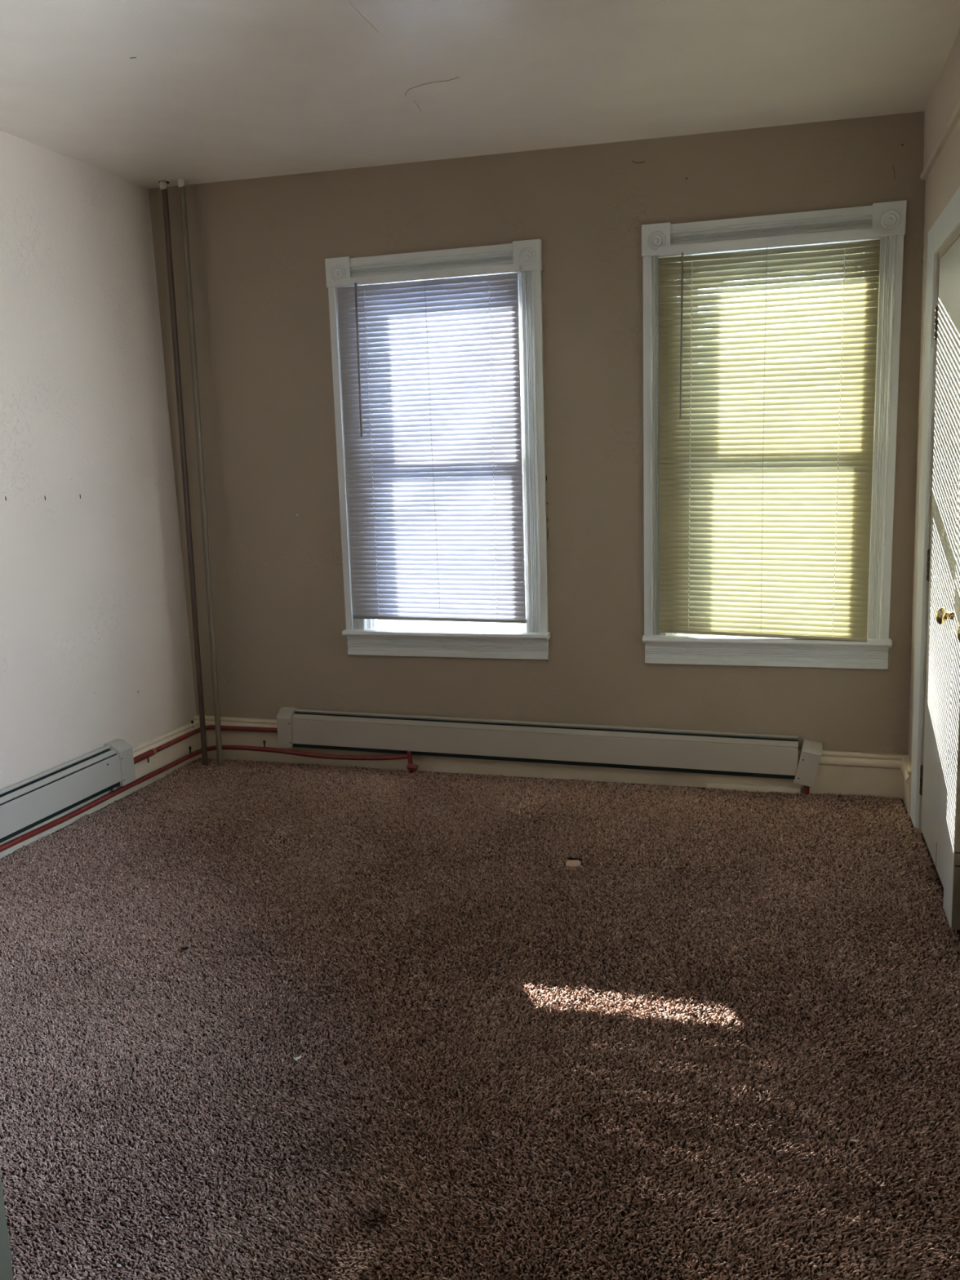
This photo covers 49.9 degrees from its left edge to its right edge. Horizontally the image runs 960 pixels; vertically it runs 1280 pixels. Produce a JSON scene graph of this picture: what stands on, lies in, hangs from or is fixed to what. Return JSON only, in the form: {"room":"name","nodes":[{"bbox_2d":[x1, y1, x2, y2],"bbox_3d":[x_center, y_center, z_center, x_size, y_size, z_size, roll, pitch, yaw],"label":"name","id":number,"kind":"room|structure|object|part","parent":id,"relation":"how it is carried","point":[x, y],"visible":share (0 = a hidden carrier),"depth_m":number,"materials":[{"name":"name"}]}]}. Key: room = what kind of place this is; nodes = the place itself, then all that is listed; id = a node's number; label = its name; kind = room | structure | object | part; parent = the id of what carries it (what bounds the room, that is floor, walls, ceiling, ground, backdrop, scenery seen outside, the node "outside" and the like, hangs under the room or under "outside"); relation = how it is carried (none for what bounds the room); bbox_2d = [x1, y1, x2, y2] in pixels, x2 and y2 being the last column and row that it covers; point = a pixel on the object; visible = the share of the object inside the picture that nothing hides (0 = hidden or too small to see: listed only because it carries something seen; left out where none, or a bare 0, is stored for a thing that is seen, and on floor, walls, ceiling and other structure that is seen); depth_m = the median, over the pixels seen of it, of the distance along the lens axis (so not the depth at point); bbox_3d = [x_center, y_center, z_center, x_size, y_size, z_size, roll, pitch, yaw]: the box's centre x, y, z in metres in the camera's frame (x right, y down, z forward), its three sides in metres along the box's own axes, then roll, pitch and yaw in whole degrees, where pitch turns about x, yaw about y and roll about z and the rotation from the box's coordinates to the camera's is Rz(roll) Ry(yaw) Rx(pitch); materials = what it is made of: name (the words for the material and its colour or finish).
{"room":"empty bedroom","nodes":[
{"label":"empty bedroom","id":0,"kind":"room"},
{"bbox_2d":[0,130,196,790],"bbox_3d":[-2.384,-0.235,2.260,0.243,3.100,5.769,1,10,18],"label":"wall","id":1,"kind":"structure","parent":0,"point":[95,643],"depth_m":4.22,"materials":[{"name":"paint"}]},
{"bbox_2d":[0,738,135,843],"bbox_3d":[-1.893,0.723,3.359,0.078,0.190,2.370,1,10,18],"label":"baseboard heater","id":2,"kind":"object","parent":1,"relation":"attached to","point":[28,803],"visible":1,"depth_m":4.06,"materials":[{"name":"grey metal"}]},
{"bbox_3d":[-1.919,0.732,3.323,0.014,0.186,2.284,1,10,18],"label":"panel","id":3,"kind":"part","parent":2,"relation":"part of","materials":[{"name":"grey metal"}]},
{"bbox_2d":[133,720,277,764],"bbox_3d":[-1.234,0.483,4.672,0.481,0.094,0.585,1,10,15],"label":"pipe","id":4,"kind":"object","parent":2,"relation":"attached to","point":[152,752],"visible":0.78,"depth_m":4.87,"materials":[{"name":"orange metal"}]},
{"bbox_2d":[0,720,201,858],"bbox_3d":[-1.847,0.758,3.576,0.032,0.204,3.156,1,10,18],"label":"baseboard","id":5,"kind":"structure","parent":1,"relation":"attached to","point":[180,749],"depth_m":4.66,"materials":[{"name":"beige paint"}]},
{"bbox_2d":[0,0,959,188],"bbox_3d":[-0.726,-1.641,1.504,4.200,0.372,5.950,1,10,15],"label":"ceiling","id":6,"kind":"structure","parent":0,"point":[144,93],"depth_m":3.30,"materials":[{"name":"paint"}]},
{"bbox_2d":[0,759,959,1279],"bbox_3d":[-0.677,1.168,2.234,4.000,0.242,5.340,1,10,15],"label":"floor","id":7,"kind":"structure","parent":0,"point":[940,883],"depth_m":2.18,"materials":[{"name":"brown carpet"}]},
{"bbox_2d":[158,181,208,765],"bbox_3d":[-1.351,-0.705,4.730,0.051,2.642,0.096,1,10,15],"label":"riser pipe","id":8,"kind":"object","parent":7,"relation":"on","point":[163,184],"visible":1,"depth_m":4.70,"materials":[{"name":"beige metal"}]},
{"bbox_2d":[177,178,222,768],"bbox_3d":[-1.267,-0.703,4.699,0.047,2.642,0.102,1,10,15],"label":"riser pipe","id":9,"kind":"object","parent":7,"relation":"on","point":[181,183],"visible":1,"depth_m":4.67,"materials":[{"name":"beige metal"}]},
{"bbox_2d":[0,740,417,852],"bbox_3d":[-1.638,0.734,3.829,1.037,0.114,3.047,6,13,39],"label":"pipe","id":10,"kind":"object","parent":7,"relation":"on","point":[411,766],"visible":0.94,"depth_m":4.67,"materials":[{"name":"metal"}]},
{"bbox_2d":[0,757,959,1279],"bbox_3d":[-0.542,1.038,2.203,3.357,0.018,5.127,1,10,15],"label":"carpet","id":11,"kind":"object","parent":7,"relation":"on","point":[180,780],"visible":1,"depth_m":2.57,"materials":[{"name":"brown carpet"}]},
{"bbox_2d":[293,1054,302,1061],"bbox_3d":[-0.430,0.984,2.432,0.011,0.011,0.019,7,13,40],"label":"paper scrap","id":12,"kind":"object","parent":11,"relation":"on","point":[300,1056],"visible":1,"depth_m":2.43,"materials":[{"name":"white paper"}]},
{"bbox_2d":[565,857,582,867],"bbox_3d":[0.327,0.776,3.591,0.052,0.009,0.074,1,10,15],"label":"pad","id":13,"kind":"object","parent":7,"relation":"on","point":[574,862],"visible":1,"depth_m":3.59,"materials":[{"name":"beige"}]},
{"bbox_2d":[706,781,800,794],"bbox_3d":[1.139,0.618,4.305,0.380,0.028,0.028,1,10,16],"label":"wood strip","id":14,"kind":"object","parent":7,"relation":"on","point":[737,786],"visible":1,"depth_m":4.29,"materials":[{"name":"beige paint"}]},
{"bbox_2d":[803,785,809,795],"bbox_3d":[1.336,0.576,4.218,0.022,0.128,0.022,1,10,15],"label":"pipe stub","id":15,"kind":"object","parent":7,"relation":"on","point":[806,788],"visible":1,"depth_m":4.22,"materials":[{"name":"red metal"}]},
{"bbox_2d":[148,111,925,755],"bbox_3d":[0.167,-0.698,4.490,3.800,3.100,0.206,1,10,16],"label":"wall","id":16,"kind":"structure","parent":0,"point":[260,247],"depth_m":4.38,"materials":[{"name":"tan-brown taupe paint"}]},
{"bbox_2d":[324,239,550,659],"bbox_3d":[-0.153,-0.793,4.557,0.953,1.739,0.321,1,10,15],"label":"window","id":17,"kind":"structure","parent":16,"relation":"in","point":[529,640],"depth_m":4.42,"materials":[{"name":"white paint"}]},
{"bbox_3d":[-0.587,-0.787,4.581,0.095,1.499,0.025,1,10,15],"label":"casing","id":18,"kind":"part","parent":17,"relation":"part of","materials":[{"name":"white paint"}]},
{"bbox_2d":[335,263,526,622],"bbox_3d":[-0.206,-0.806,4.420,0.805,1.473,0.048,1,10,16],"label":"window blind","id":19,"kind":"object","parent":17,"relation":"attached to","point":[430,361],"visible":1,"depth_m":4.42,"materials":[{"name":"white paint"}]},
{"bbox_3d":[-0.471,-0.793,4.504,0.007,1.404,0.008,1,10,15],"label":"ladder cord","id":20,"kind":"part","parent":19,"relation":"part of","materials":[{"name":"white fabric"}]},
{"bbox_3d":[-0.226,-1.518,4.304,0.804,0.028,0.033,1,10,16],"label":"head rail","id":21,"kind":"part","parent":19,"relation":"part of","materials":[{"name":"white paint"}]},
{"bbox_3d":[-0.202,-0.805,4.410,0.016,1.415,0.002,3,11,24],"label":"lift cord","id":22,"kind":"part","parent":19,"relation":"part of","materials":[{"name":"white fabric"}]},
{"bbox_3d":[-0.185,-0.094,4.550,0.799,0.026,0.027,1,10,16],"label":"rail","id":23,"kind":"part","parent":19,"relation":"part of","materials":[{"name":"white plastic"}]},
{"bbox_3d":[0.055,-0.779,4.351,0.010,1.411,0.009,1,10,15],"label":"ladder cord","id":24,"kind":"part","parent":19,"relation":"part of","materials":[{"name":"white fabric"}]},
{"bbox_3d":[-0.208,-1.580,4.325,0.720,0.095,0.024,1,10,16],"label":"head casing","id":25,"kind":"part","parent":17,"relation":"part of","materials":[{"name":"white paint"}]},
{"bbox_3d":[-0.148,-0.425,4.593,0.687,0.763,0.036,1,10,16],"label":"sash","id":26,"kind":"part","parent":17,"relation":"part of","materials":[{"name":"white paint"}]},
{"bbox_3d":[0.224,-0.771,4.344,0.095,1.499,0.025,1,10,15],"label":"casing","id":27,"kind":"part","parent":17,"relation":"part of","materials":[{"name":"white paint"}]},
{"bbox_2d":[276,706,822,786],"bbox_3d":[0.226,0.459,4.538,2.432,0.227,0.077,1,10,16],"label":"baseboard heater","id":28,"kind":"object","parent":16,"relation":"attached to","point":[691,751],"visible":1,"depth_m":4.48,"materials":[{"name":"grey metal"}]},
{"bbox_3d":[0.197,0.461,4.517,2.285,0.143,0.005,1,10,16],"label":"panel","id":29,"kind":"part","parent":28,"relation":"part of","materials":[{"name":"grey metal"}]},
{"bbox_3d":[0.208,0.447,4.556,2.285,0.205,0.014,1,10,16],"label":"panel","id":30,"kind":"part","parent":28,"relation":"part of","materials":[{"name":"grey metal"}]},
{"bbox_2d":[193,715,908,799],"bbox_3d":[0.172,0.511,4.588,3.300,0.226,0.032,1,10,16],"label":"baseboard","id":31,"kind":"structure","parent":16,"relation":"attached to","point":[838,772],"depth_m":4.51,"materials":[{"name":"beige paint"}]},
{"bbox_2d":[641,200,906,669],"bbox_3d":[1.158,-0.774,4.174,0.973,1.761,0.321,1,10,15],"label":"window","id":32,"kind":"structure","parent":16,"relation":"in","point":[668,648],"depth_m":4.05,"materials":[{"name":"white paint"}]},
{"bbox_3d":[0.715,-0.769,4.200,0.095,1.520,0.025,1,10,15],"label":"casing","id":33,"kind":"part","parent":32,"relation":"part of","materials":[{"name":"white paint"}]},
{"bbox_2d":[657,227,882,641],"bbox_3d":[1.109,-0.762,4.040,0.817,1.546,0.048,1,10,16],"label":"window blind","id":34,"kind":"object","parent":32,"relation":"attached to","point":[765,486],"visible":1,"depth_m":4.04,"materials":[{"name":"white paint"}]},
{"bbox_3d":[0.840,-0.751,4.123,0.011,1.456,0.009,1,10,15],"label":"ladder cord","id":35,"kind":"part","parent":34,"relation":"part of","materials":[{"name":"fabric"}]},
{"bbox_3d":[1.133,-0.021,4.174,0.814,0.041,0.027,1,10,16],"label":"rail","id":36,"kind":"part","parent":34,"relation":"part of","materials":[{"name":"beige plastic"}]},
{"bbox_3d":[1.109,-0.758,4.032,0.006,1.481,0.003,6,12,36],"label":"lift cord","id":37,"kind":"part","parent":34,"relation":"part of","materials":[{"name":"white fabric"}]},
{"bbox_3d":[1.089,-1.507,3.919,0.816,0.035,0.033,1,10,16],"label":"head rail","id":38,"kind":"part","parent":34,"relation":"part of","materials":[{"name":"white paint"}]},
{"bbox_3d":[1.379,-0.733,3.967,0.008,1.473,0.008,1,10,15],"label":"ladder cord","id":39,"kind":"part","parent":34,"relation":"part of","materials":[{"name":"fabric"}]},
{"bbox_3d":[1.103,-1.571,3.940,0.740,0.095,0.024,1,10,16],"label":"head casing","id":40,"kind":"part","parent":32,"relation":"part of","materials":[{"name":"white paint"}]},
{"bbox_3d":[1.149,-1.141,4.123,0.697,0.742,0.034,1,10,16],"label":"sash","id":41,"kind":"part","parent":32,"relation":"part of","materials":[{"name":"white paint"}]},
{"bbox_3d":[1.545,-0.753,3.958,0.095,1.520,0.025,1,10,15],"label":"casing","id":42,"kind":"part","parent":32,"relation":"part of","materials":[{"name":"white paint"}]},
{"bbox_2d":[907,30,959,763],"bbox_3d":[1.054,-0.228,1.608,0.166,3.100,5.323,1,10,16],"label":"wall","id":43,"kind":"structure","parent":0,"point":[943,180],"depth_m":3.49,"materials":[{"name":"paint"}]},
{"bbox_2d":[900,756,911,815],"bbox_3d":[1.015,0.992,1.755,0.034,0.188,5.121,1,10,16],"label":"baseboard","id":44,"kind":"structure","parent":43,"relation":"attached to","point":[906,766],"depth_m":4.01,"materials":[{"name":"beige paint"}]},
{"bbox_2d":[910,186,959,831],"bbox_3d":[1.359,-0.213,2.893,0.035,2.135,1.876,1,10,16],"label":"trim","id":45,"kind":"structure","parent":43,"relation":"attached to","point":[948,222],"depth_m":3.64,"materials":[{"name":"white paint"}]},
{"bbox_2d":[919,235,959,887],"bbox_3d":[1.478,-0.233,3.296,0.101,1.986,0.694,1,10,15],"label":"door","id":46,"kind":"structure","parent":43,"relation":"in","point":[941,556],"depth_m":3.32,"materials":[{"name":"white paint"}]},
{"bbox_3d":[1.396,-0.073,3.095,0.052,0.053,0.053,1,10,15],"label":"knob","id":47,"kind":"part","parent":46,"relation":"part of","materials":[{"name":"gold metal"}]},
{"bbox_2d":[942,463,959,929],"bbox_3d":[1.363,-0.156,2.892,0.057,1.994,0.151,1,10,15],"label":"door","id":48,"kind":"structure","parent":43,"relation":"in","point":[951,904],"depth_m":2.96,"materials":[{"name":"white paint"}]},
{"bbox_2d":[956,624,959,641],"bbox_3d":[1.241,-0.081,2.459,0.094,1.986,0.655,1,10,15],"label":"door knob","id":49,"kind":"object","parent":48,"relation":"attached to","point":[958,627],"depth_m":2.73,"materials":[{"name":"gold metal"}]},
{"bbox_3d":[-2.071,0.045,0.727,2.054,3.050,2.140,1,10,15],"label":"wall partition","id":50,"kind":"structure","parent":0,"visible":0},
{"bbox_2d":[0,1170,13,1279],"bbox_3d":[-0.811,-0.111,1.430,0.012,2.558,0.100,1,10,15],"label":"trim","id":51,"kind":"structure","parent":50,"relation":"attached to","point":[6,1266],"depth_m":1.65,"materials":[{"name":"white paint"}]}
]}

